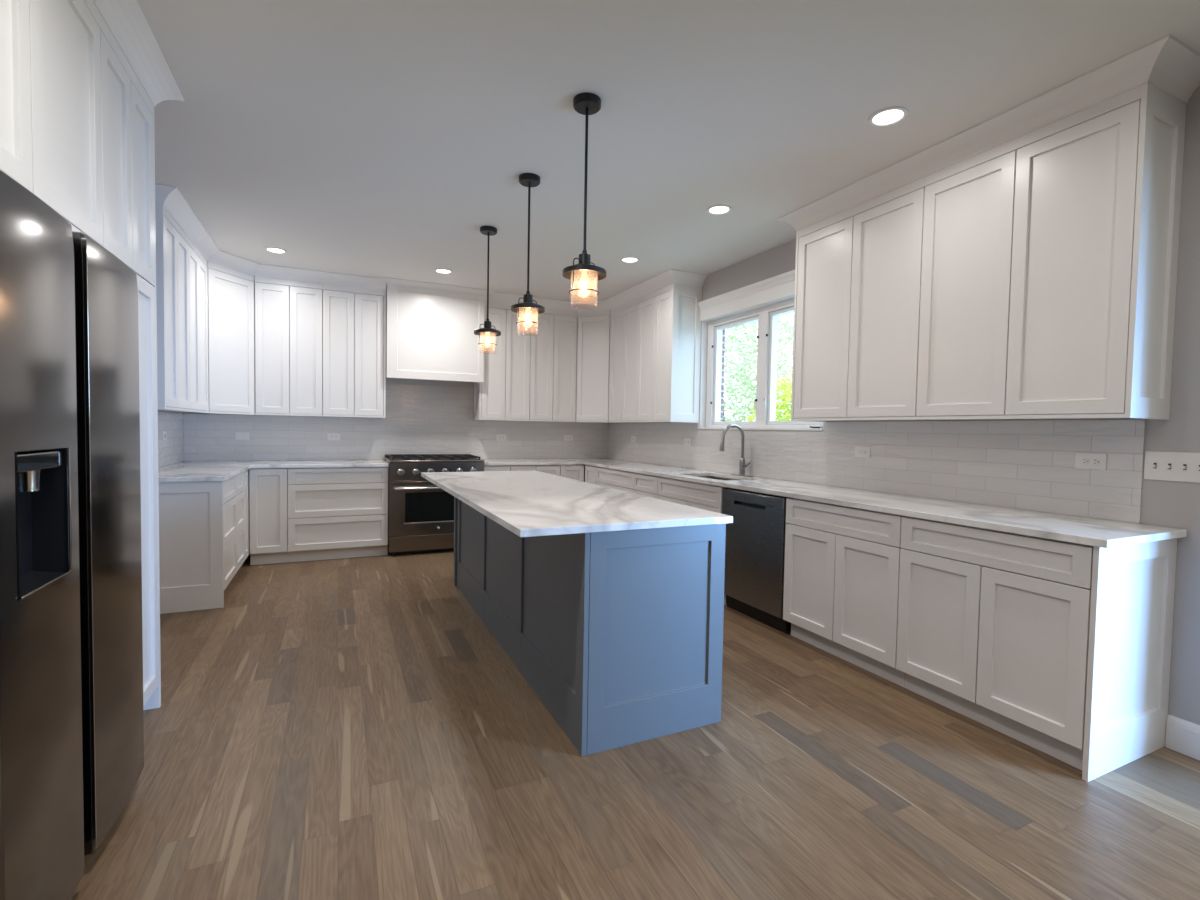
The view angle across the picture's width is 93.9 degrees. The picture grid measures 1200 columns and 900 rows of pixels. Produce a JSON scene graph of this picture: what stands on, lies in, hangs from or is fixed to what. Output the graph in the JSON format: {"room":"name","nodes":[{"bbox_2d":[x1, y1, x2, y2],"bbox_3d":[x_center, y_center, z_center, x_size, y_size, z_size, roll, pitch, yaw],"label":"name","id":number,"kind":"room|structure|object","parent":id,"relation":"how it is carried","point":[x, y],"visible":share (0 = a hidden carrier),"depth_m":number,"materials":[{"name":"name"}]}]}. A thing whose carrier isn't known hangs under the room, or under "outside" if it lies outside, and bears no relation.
{"room":"kitchen","nodes":[
{"label":"kitchen","id":0,"kind":"room"},
{"bbox_2d":[0,0,102,245],"bbox_3d":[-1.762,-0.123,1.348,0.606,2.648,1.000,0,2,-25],"label":"upper cabinet","id":1,"kind":"object","parent":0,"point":[51,125],"visible":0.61,"depth_m":1.61,"materials":[{"name":"white paint"}]},
{"bbox_2d":[93,0,183,106],"bbox_3d":[-1.827,-1.506,1.592,0.696,0.096,1.790,0,2,-25],"label":"trim","id":2,"kind":"structure","parent":1,"relation":"attached to","point":[126,21],"depth_m":2.13,"materials":[{"name":"white paint"}]},
{"bbox_2d":[158,410,182,466],"bbox_3d":[-1.814,-0.092,0.504,0.200,2.845,10.454,0,2,-25],"label":"wall","id":3,"kind":"structure","parent":0,"point":[158,410],"depth_m":4.87,"materials":[{"name":"grey paint"}]},
{"bbox_2d":[158,412,183,466],"bbox_3d":[-3.506,-0.078,4.376,0.009,0.447,1.994,0,2,-25],"label":"tile backsplash","id":4,"kind":"structure","parent":3,"relation":"attached to","point":[171,450],"depth_m":4.87,"materials":[{"name":"grey tile"}]},
{"bbox_2d":[162,431,166,439],"bbox_3d":[-3.638,-0.118,4.680,0.009,0.073,0.118,0,2,-25],"label":"wall outlet","id":5,"kind":"object","parent":4,"relation":"attached to","point":[164,433],"visible":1,"depth_m":4.68,"materials":[{"name":"plastic"}]},
{"bbox_2d":[155,204,189,411],"bbox_3d":[-3.058,-0.916,3.793,0.326,1.286,0.665,0,2,-25],"label":"upper cabinet","id":6,"kind":"object","parent":3,"relation":"attached to","point":[172,256],"visible":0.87,"depth_m":3.77,"materials":[{"name":"white paint"}]},
{"bbox_2d":[158,237,208,412],"bbox_3d":[-3.340,-0.943,4.396,0.326,1.286,0.667,0,2,-25],"label":"upper cabinet","id":7,"kind":"object","parent":3,"relation":"attached to","point":[198,270],"visible":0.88,"depth_m":4.44,"materials":[{"name":"white paint"}]},
{"bbox_2d":[162,261,255,414],"bbox_3d":[-3.493,-0.971,5.074,0.622,1.286,0.688,0,2,-25],"label":"upper cabinet","id":8,"kind":"object","parent":3,"relation":"attached to","point":[231,292],"visible":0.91,"depth_m":5.00,"materials":[{"name":"white paint"}]},
{"bbox_2d":[155,184,385,290],"bbox_3d":[-2.880,-1.634,4.575,0.974,0.096,2.514,1,2,13],"label":"trim","id":9,"kind":"structure","parent":3,"relation":"attached to","point":[170,197],"depth_m":4.91,"materials":[{"name":"white paint"}]},
{"bbox_2d":[182,412,608,552],"bbox_3d":[-1.829,-0.305,6.344,5.115,2.845,0.150,0,2,-25],"label":"wall","id":10,"kind":"structure","parent":0,"point":[183,413],"depth_m":5.55,"materials":[{"name":"grey paint"}]},
{"bbox_2d":[255,276,322,415],"bbox_3d":[-3.030,-0.978,5.491,0.566,1.286,0.324,0,2,-25],"label":"upper cabinet","id":11,"kind":"object","parent":10,"relation":"attached to","point":[288,313],"visible":1,"depth_m":5.34,"materials":[{"name":"white paint"}]},
{"bbox_2d":[323,284,385,417],"bbox_3d":[-2.512,-0.978,5.733,0.577,1.286,0.324,0,2,-25],"label":"upper cabinet","id":12,"kind":"object","parent":10,"relation":"attached to","point":[354,319],"visible":1,"depth_m":5.58,"materials":[{"name":"white paint"}]},
{"bbox_2d":[184,378,607,460],"bbox_3d":[-1.907,-0.337,6.218,4.444,0.886,0.009,0,2,-25],"label":"tile backsplash","id":13,"kind":"structure","parent":10,"relation":"attached to","point":[423,416],"depth_m":6.10,"materials":[{"name":"grey tile"}]},
{"bbox_2d":[235,432,248,439],"bbox_3d":[-3.495,-0.137,5.475,0.118,0.073,0.009,0,2,-25],"label":"wall switch","id":14,"kind":"object","parent":13,"relation":"attached to","point":[238,435],"visible":1,"depth_m":5.47,"materials":[{"name":"plastic"}]},
{"bbox_2d":[327,433,339,439],"bbox_3d":[-2.764,-0.138,5.816,0.118,0.073,0.009,0,2,-25],"label":"wall outlet","id":15,"kind":"object","parent":13,"relation":"attached to","point":[330,436],"visible":1,"depth_m":5.81,"materials":[{"name":"plastic"}]},
{"bbox_2d":[496,434,505,440],"bbox_3d":[-1.157,-0.144,6.566,0.118,0.073,0.009,0,2,-25],"label":"wall outlet","id":16,"kind":"object","parent":13,"relation":"attached to","point":[498,437],"visible":1,"depth_m":6.56,"materials":[{"name":"plastic"}]},
{"bbox_2d":[564,435,572,440],"bbox_3d":[-0.391,-0.151,6.923,0.118,0.073,0.009,0,2,-25],"label":"wall outlet","id":17,"kind":"object","parent":13,"relation":"attached to","point":[566,437],"visible":1,"depth_m":6.92,"materials":[{"name":"plastic"}]},
{"bbox_2d":[386,284,483,382],"bbox_3d":[-1.779,-1.226,6.019,0.982,0.975,0.386,0,2,-25],"label":"range hood","id":18,"kind":"object","parent":10,"relation":"attached to","point":[430,335],"visible":0.95,"depth_m":5.84,"materials":[{"name":"white paint"}]},
{"bbox_2d":[473,302,530,420],"bbox_3d":[-1.120,-0.978,6.383,0.572,1.286,0.324,0,2,-25],"label":"upper cabinet","id":19,"kind":"object","parent":10,"relation":"attached to","point":[504,393],"visible":0.68,"depth_m":6.25,"materials":[{"name":"white paint"}]},
{"bbox_2d":[529,309,576,421],"bbox_3d":[-0.603,-0.978,6.625,0.568,1.286,0.324,0,2,-25],"label":"upper cabinet","id":20,"kind":"object","parent":10,"relation":"attached to","point":[552,398],"visible":0.91,"depth_m":6.48,"materials":[{"name":"white paint"}]},
{"bbox_2d":[71,551,1199,899],"bbox_3d":[0.276,1.280,1.541,4.865,0.100,10.854,0,2,-25],"label":"floor","id":21,"kind":"structure","parent":0,"point":[354,728],"depth_m":2.02,"materials":[{"name":"brown wood"}]},
{"bbox_2d":[0,170,143,899],"bbox_3d":[-1.710,0.298,1.400,0.690,1.803,0.914,0,2,-25],"label":"refrigerator","id":22,"kind":"object","parent":21,"relation":"on","point":[72,720],"visible":1,"depth_m":1.40,"materials":[{"name":"silver metal"}]},
{"bbox_2d":[100,14,160,709],"bbox_3d":[-2.103,-0.156,2.077,0.606,2.648,0.608,0,2,-25],"label":"pantry cabinet","id":23,"kind":"object","parent":21,"relation":"on","point":[127,111],"visible":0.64,"depth_m":2.33,"materials":[{"name":"white paint"}]},
{"bbox_2d":[159,476,236,613],"bbox_3d":[-3.005,0.641,4.010,0.608,0.883,0.590,0,2,-25],"label":"base cabinet","id":24,"kind":"object","parent":21,"relation":"on","point":[198,519],"visible":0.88,"depth_m":3.81,"materials":[{"name":"white paint"}]},
{"bbox_2d":[158,460,388,481],"bbox_3d":[-2.728,0.159,4.806,1.764,0.030,1.891,0,2,-25],"label":"countertop","id":25,"kind":"structure","parent":24,"relation":"on","point":[185,471],"depth_m":4.84,"materials":[{"name":"white stone"}]},
{"bbox_2d":[236,472,244,570],"bbox_3d":[-3.217,0.621,4.464,0.608,0.883,0.411,0,2,-25],"label":"base cabinet","id":26,"kind":"object","parent":21,"relation":"on","point":[240,495],"visible":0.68,"depth_m":4.62,"materials":[{"name":"white paint"}]},
{"bbox_2d":[244,470,248,559],"bbox_3d":[-3.351,0.608,4.752,0.608,0.883,0.221,0,2,-25],"label":"base cabinet","id":27,"kind":"object","parent":21,"relation":"on","point":[246,471],"visible":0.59,"depth_m":4.92,"materials":[{"name":"white paint"}]},
{"bbox_2d":[249,468,287,564],"bbox_3d":[-3.124,0.591,5.341,0.300,0.883,0.642,0,2,-25],"label":"base cabinet","id":28,"kind":"object","parent":21,"relation":"on","point":[268,487],"visible":0.95,"depth_m":5.07,"materials":[{"name":"white paint"}]},
{"bbox_2d":[288,467,387,561],"bbox_3d":[-2.596,0.591,5.587,0.862,0.883,0.642,0,2,-25],"label":"base cabinet","id":29,"kind":"object","parent":21,"relation":"on","point":[334,512],"visible":1,"depth_m":5.30,"materials":[{"name":"white paint"}]},
{"bbox_2d":[384,454,484,555],"bbox_3d":[-1.753,0.547,5.907,0.928,0.976,0.725,0,2,-25],"label":"range","id":30,"kind":"object","parent":21,"relation":"on","point":[420,512],"visible":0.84,"depth_m":5.58,"materials":[{"name":"silver metal"}]},
{"bbox_2d":[384,457,484,462],"bbox_3d":[-1.756,0.099,5.913,0.928,0.020,0.677,0,2,-25],"label":"cooktop","id":31,"kind":"object","parent":30,"relation":"in","point":[388,459],"depth_m":5.65,"materials":[{"name":"black metal"}]},
{"bbox_2d":[484,465,535,470],"bbox_3d":[-1.098,0.591,6.287,0.567,0.883,0.642,0,2,-25],"label":"base cabinet","id":32,"kind":"object","parent":21,"relation":"on","point":[493,467],"visible":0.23,"depth_m":5.99,"materials":[{"name":"white paint"}]},
{"bbox_2d":[482,458,1186,547],"bbox_3d":[0.453,0.230,4.355,1.744,0.030,5.404,0,2,-25],"label":"countertop","id":33,"kind":"structure","parent":32,"relation":"on","point":[1102,533],"depth_m":2.84,"materials":[{"name":"white stone"}]},
{"bbox_2d":[700,476,735,479],"bbox_3d":[0.961,0.358,4.596,0.390,0.223,0.680,0,2,-25],"label":"sink","id":34,"kind":"object","parent":33,"relation":"in","point":[711,477],"visible":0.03,"depth_m":4.89,"materials":[{"name":"silver metal"}]},
{"bbox_2d":[719,424,754,476],"bbox_3d":[1.100,0.000,4.644,0.263,0.431,0.250,0,2,-25],"label":"faucet","id":35,"kind":"object","parent":33,"relation":"on","point":[742,465],"visible":1,"depth_m":4.67,"materials":[{"name":"silver metal"}]},
{"bbox_2d":[535,464,583,481],"bbox_3d":[-0.580,0.591,6.529,0.573,0.883,0.642,0,2,-25],"label":"base cabinet","id":36,"kind":"object","parent":21,"relation":"on","point":[576,472],"visible":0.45,"depth_m":6.25,"materials":[{"name":"white paint"}]},
{"bbox_2d":[454,497,725,756],"bbox_3d":[-0.322,0.706,3.502,0.681,0.883,2.624,0,2,-25],"label":"kitchen island","id":37,"kind":"object","parent":21,"relation":"on","point":[618,635],"visible":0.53,"depth_m":2.37,"materials":[{"name":"blue paint"}]},
{"bbox_2d":[421,471,732,536],"bbox_3d":[-0.424,0.248,3.451,0.958,0.030,2.692,0,2,-25],"label":"island countertop","id":38,"kind":"structure","parent":37,"relation":"on","point":[525,503],"depth_m":2.70,"materials":[{"name":"white stone"}]},
{"bbox_2d":[585,465,596,483],"bbox_3d":[0.157,0.610,6.352,0.608,0.883,0.292,0,2,-25],"label":"base cabinet","id":39,"kind":"object","parent":21,"relation":"on","point":[590,471],"visible":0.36,"depth_m":6.22,"materials":[{"name":"white paint"}]},
{"bbox_2d":[595,467,633,492],"bbox_3d":[0.400,0.633,5.833,0.608,0.883,0.850,0,2,-25],"label":"base cabinet","id":40,"kind":"object","parent":21,"relation":"on","point":[606,477],"visible":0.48,"depth_m":5.66,"materials":[{"name":"white paint"}]},
{"bbox_2d":[633,473,699,498],"bbox_3d":[0.674,0.659,5.244,0.608,0.883,0.446,0,2,-25],"label":"base cabinet","id":41,"kind":"object","parent":21,"relation":"on","point":[643,484],"visible":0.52,"depth_m":5.10,"materials":[{"name":"white paint"}]},
{"bbox_2d":[657,477,726,604],"bbox_3d":[0.961,0.687,4.630,0.608,0.883,0.908,0,2,-25],"label":"base cabinet","id":42,"kind":"object","parent":21,"relation":"on","point":[708,497],"visible":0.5,"depth_m":4.42,"materials":[{"name":"white paint"}]},
{"bbox_2d":[722,487,790,633],"bbox_3d":[1.272,0.722,3.917,0.584,0.876,0.616,0,2,-25],"label":"dishwasher","id":43,"kind":"object","parent":21,"relation":"on","point":[755,539],"visible":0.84,"depth_m":3.74,"materials":[{"name":"black metal"}]},
{"bbox_2d":[726,595,790,630],"bbox_3d":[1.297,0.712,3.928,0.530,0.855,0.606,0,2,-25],"label":"toe kick","id":44,"kind":"object","parent":43,"relation":"in","point":[766,618],"depth_m":3.79,"materials":[{"name":"black metal"}]},
{"bbox_2d":[783,498,905,686],"bbox_3d":[1.593,0.747,3.278,0.608,0.883,0.786,0,2,-25],"label":"base cabinet","id":45,"kind":"object","parent":21,"relation":"on","point":[842,563],"visible":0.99,"depth_m":3.09,"materials":[{"name":"white paint"}]},
{"bbox_2d":[896,516,1176,781],"bbox_3d":[1.929,0.779,2.558,0.608,0.883,0.799,0,2,-25],"label":"base cabinet","id":46,"kind":"object","parent":21,"relation":"on","point":[1061,649],"visible":0.95,"depth_m":2.28,"materials":[{"name":"white paint"}]},
{"bbox_2d":[137,0,1199,301],"bbox_3d":[0.325,-1.563,1.437,4.865,0.100,10.854,0,2,-25],"label":"ceiling","id":47,"kind":"structure","parent":0,"point":[366,138],"depth_m":2.57,"materials":[{"name":"paint"}]},
{"bbox_2d":[265,247,286,253],"bbox_3d":[-2.732,-1.682,4.724,0.164,0.006,0.164,0,2,-25],"label":"recessed light","id":48,"kind":"object","parent":47,"relation":"in","point":[269,249],"visible":1,"depth_m":4.73,"materials":[{"name":"white paint"}]},
{"bbox_2d":[378,277,493,294],"bbox_3d":[-1.685,-1.687,5.819,1.161,0.040,0.162,0,2,-25],"label":"trim","id":49,"kind":"structure","parent":47,"relation":"attached to","point":[386,280],"depth_m":5.77,"materials":[{"name":"white paint"}]},
{"bbox_2d":[434,268,451,273],"bbox_3d":[-1.472,-1.680,5.269,0.164,0.006,0.164,0,2,-25],"label":"recessed light","id":50,"kind":"object","parent":47,"relation":"in","point":[440,270],"visible":1,"depth_m":5.27,"materials":[{"name":"white paint"}]},
{"bbox_2d":[474,226,500,352],"bbox_3d":[-0.828,-1.176,4.145,0.198,0.910,0.198,0,2,-25],"label":"pendant light","id":51,"kind":"object","parent":47,"relation":"hanging from","point":[487,331],"visible":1,"depth_m":4.13,"materials":[{"name":"black metal"}]},
{"bbox_2d":[511,173,544,334],"bbox_3d":[-0.420,-1.138,3.293,0.198,0.910,0.198,0,2,-25],"label":"pendant light","id":52,"kind":"object","parent":47,"relation":"hanging from","point":[529,180],"visible":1,"depth_m":3.28,"materials":[{"name":"black metal"}]},
{"bbox_2d":[562,92,605,306],"bbox_3d":[-0.065,-1.103,2.517,0.198,0.910,0.198,0,2,-25],"label":"pendant light","id":53,"kind":"object","parent":47,"relation":"hanging from","point":[585,103],"visible":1,"depth_m":2.50,"materials":[{"name":"black metal"}]},
{"bbox_2d":[620,257,638,262],"bbox_3d":[0.257,-1.634,4.819,0.164,0.006,0.164,0,2,-25],"label":"recessed light","id":54,"kind":"object","parent":47,"relation":"in","point":[624,259],"visible":1,"depth_m":4.81,"materials":[{"name":"white paint"}]},
{"bbox_2d":[707,205,731,214],"bbox_3d":[0.786,-1.584,3.699,0.164,0.006,0.164,0,2,-25],"label":"recessed light","id":55,"kind":"object","parent":47,"relation":"in","point":[715,209],"visible":1,"depth_m":3.69,"materials":[{"name":"white paint"}]},
{"bbox_2d":[868,106,907,126],"bbox_3d":[1.328,-1.534,2.584,0.164,0.006,0.164,0,2,-25],"label":"recessed light","id":56,"kind":"object","parent":47,"relation":"in","point":[889,116],"visible":1,"depth_m":2.58,"materials":[{"name":"white paint"}]},
{"bbox_2d":[720,330,724,420],"bbox_3d":[2.520,-0.091,2.528,0.104,2.845,10.454,0,2,-25],"label":"wall","id":57,"kind":"structure","parent":0,"point":[723,331],"depth_m":5.45,"materials":[{"name":"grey brick"}]},
{"bbox_2d":[609,86,1199,724],"bbox_3d":[2.397,-0.091,2.471,0.165,2.845,10.454,0,2,-25],"label":"wall","id":58,"kind":"structure","parent":0,"point":[1170,504],"depth_m":2.30,"materials":[{"name":"grey paint"}]},
{"bbox_2d":[575,310,610,422],"bbox_3d":[-0.008,-0.971,6.725,0.592,1.286,0.644,0,2,-25],"label":"upper cabinet","id":59,"kind":"object","parent":58,"relation":"attached to","point":[593,327],"visible":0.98,"depth_m":6.52,"materials":[{"name":"white paint"}]},
{"bbox_2d":[484,269,707,312],"bbox_3d":[-0.006,-1.634,5.939,2.440,0.096,0.966,2,2,27],"label":"trim","id":60,"kind":"structure","parent":58,"relation":"attached to","point":[671,276],"depth_m":6.08,"materials":[{"name":"white paint"}]},
{"bbox_2d":[608,298,638,422],"bbox_3d":[0.393,-0.945,6.188,0.321,1.286,0.662,0,2,-25],"label":"upper cabinet","id":61,"kind":"object","parent":58,"relation":"attached to","point":[623,318],"visible":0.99,"depth_m":6.10,"materials":[{"name":"white paint"}]},
{"bbox_2d":[636,283,701,422],"bbox_3d":[0.674,-0.918,5.586,0.321,1.286,0.667,0,2,-25],"label":"upper cabinet","id":62,"kind":"object","parent":58,"relation":"attached to","point":[669,323],"visible":1,"depth_m":5.34,"materials":[{"name":"white paint"}]},
{"bbox_2d":[698,270,794,320],"bbox_3d":[1.270,-1.281,4.633,0.046,0.175,1.527,0,2,-25],"label":"trim","id":63,"kind":"structure","parent":58,"relation":"attached to","point":[780,286],"depth_m":4.67,"materials":[{"name":"white paint"}]},
{"bbox_2d":[698,295,822,430],"bbox_3d":[1.349,-0.685,4.696,0.182,1.035,1.527,0,2,-25],"label":"window","id":64,"kind":"structure","parent":58,"relation":"in","point":[767,316],"depth_m":4.73,"materials":[{"name":"white paint"}]},
{"bbox_2d":[791,177,924,421],"bbox_3d":[1.659,-0.824,3.476,0.321,1.286,0.918,0,2,-25],"label":"upper cabinet","id":65,"kind":"object","parent":58,"relation":"attached to","point":[858,269],"visible":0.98,"depth_m":3.35,"materials":[{"name":"white paint"}]},
{"bbox_2d":[777,35,1199,230],"bbox_3d":[1.822,-1.496,3.022,0.411,0.096,2.002,0,2,-25],"label":"trim","id":66,"kind":"structure","parent":65,"relation":"attached to","point":[1166,63],"depth_m":2.46,"materials":[{"name":"white paint"}]},
{"bbox_2d":[608,420,1145,523],"bbox_3d":[1.220,-0.011,4.785,0.009,0.447,5.254,0,2,-25],"label":"tile backsplash","id":67,"kind":"structure","parent":58,"relation":"attached to","point":[1025,465],"depth_m":3.19,"materials":[{"name":"grey tile"}]},
{"bbox_2d":[631,436,635,441],"bbox_3d":[0.390,-0.128,6.539,0.009,0.073,0.118,0,2,-25],"label":"wall outlet","id":68,"kind":"object","parent":67,"relation":"attached to","point":[633,438],"visible":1,"depth_m":6.54,"materials":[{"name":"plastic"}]},
{"bbox_2d":[684,438,690,445],"bbox_3d":[0.864,-0.079,5.525,0.009,0.073,0.118,0,2,-25],"label":"wall outlet","id":69,"kind":"object","parent":67,"relation":"attached to","point":[687,441],"visible":1,"depth_m":5.52,"materials":[{"name":"plastic"}]},
{"bbox_2d":[855,446,870,457],"bbox_3d":[1.724,0.013,3.683,0.009,0.073,0.118,0,2,-25],"label":"wall outlet","id":70,"kind":"object","parent":67,"relation":"attached to","point":[860,451],"visible":1,"depth_m":3.68,"materials":[{"name":"plastic"}]},
{"bbox_2d":[1075,453,1106,469],"bbox_3d":[2.245,0.052,2.566,0.009,0.073,0.118,0,2,-25],"label":"wall outlet","id":71,"kind":"object","parent":67,"relation":"attached to","point":[1082,460],"visible":1,"depth_m":2.56,"materials":[{"name":"plastic"}]},
{"bbox_2d":[1080,458,1088,464],"bbox_3d":[2.234,0.051,2.584,0.002,0.033,0.033,0,2,-25],"label":"receptacle","id":72,"kind":"object","parent":71,"relation":"attached to","point":[1083,461],"depth_m":2.58,"materials":[{"name":"plastic"}]},
{"bbox_2d":[1091,458,1099,464],"bbox_3d":[2.252,0.053,2.547,0.002,0.033,0.033,0,2,-25],"label":"receptacle","id":73,"kind":"object","parent":71,"relation":"attached to","point":[1094,461],"depth_m":2.55,"materials":[{"name":"plastic"}]},
{"bbox_2d":[916,82,1185,419],"bbox_3d":[2.045,-0.787,2.651,0.321,1.286,0.904,0,2,-25],"label":"upper cabinet","id":74,"kind":"object","parent":58,"relation":"attached to","point":[1050,251],"visible":1,"depth_m":2.42,"materials":[{"name":"white paint"}]},
{"bbox_2d":[1144,451,1199,482],"bbox_3d":[2.368,0.068,2.318,0.017,0.119,0.171,0,2,-25],"label":"switch plate","id":75,"kind":"object","parent":58,"relation":"attached to","point":[1167,466],"visible":1,"depth_m":2.31,"materials":[{"name":"plastic"}]},
{"bbox_2d":[1165,714,1199,759],"bbox_3d":[2.460,1.179,2.122,0.016,0.135,0.468,0,2,-25],"label":"baseboard","id":76,"kind":"structure","parent":58,"relation":"attached to","point":[1182,736],"depth_m":2.29,"materials":[{"name":"white paint"}]},
{"label":"outside","id":77,"kind":"structure","parent":0,"visible":0},
{"bbox_3d":[12.569,1.364,12.558,26.595,0.050,40.000,0,2,-25],"label":"lawn","id":78,"kind":"structure","parent":77,"visible":0},
{"bbox_2d":[723,314,793,420],"bbox_3d":[2.524,-1.663,11.608,2.652,5.727,3.265,0,2,-25],"label":"tree","id":79,"kind":"object","parent":78,"relation":"on","point":[751,336],"visible":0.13,"depth_m":11.00,"materials":[{"name":"green plant"}]},
{"bbox_2d":[724,313,793,420],"bbox_3d":[5.160,-2.107,14.008,3.660,6.531,4.807,0,2,-22],"label":"tree","id":80,"kind":"object","parent":78,"relation":"on","point":[782,318],"visible":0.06,"depth_m":14.43,"materials":[{"name":"green plant"}]},
{"bbox_2d":[746,373,791,420],"bbox_3d":[3.123,0.025,8.921,1.681,2.577,1.837,0,2,-25],"label":"shrub","id":81,"kind":"object","parent":78,"relation":"on","point":[784,386],"visible":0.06,"depth_m":8.84,"materials":[{"name":"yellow plant"}]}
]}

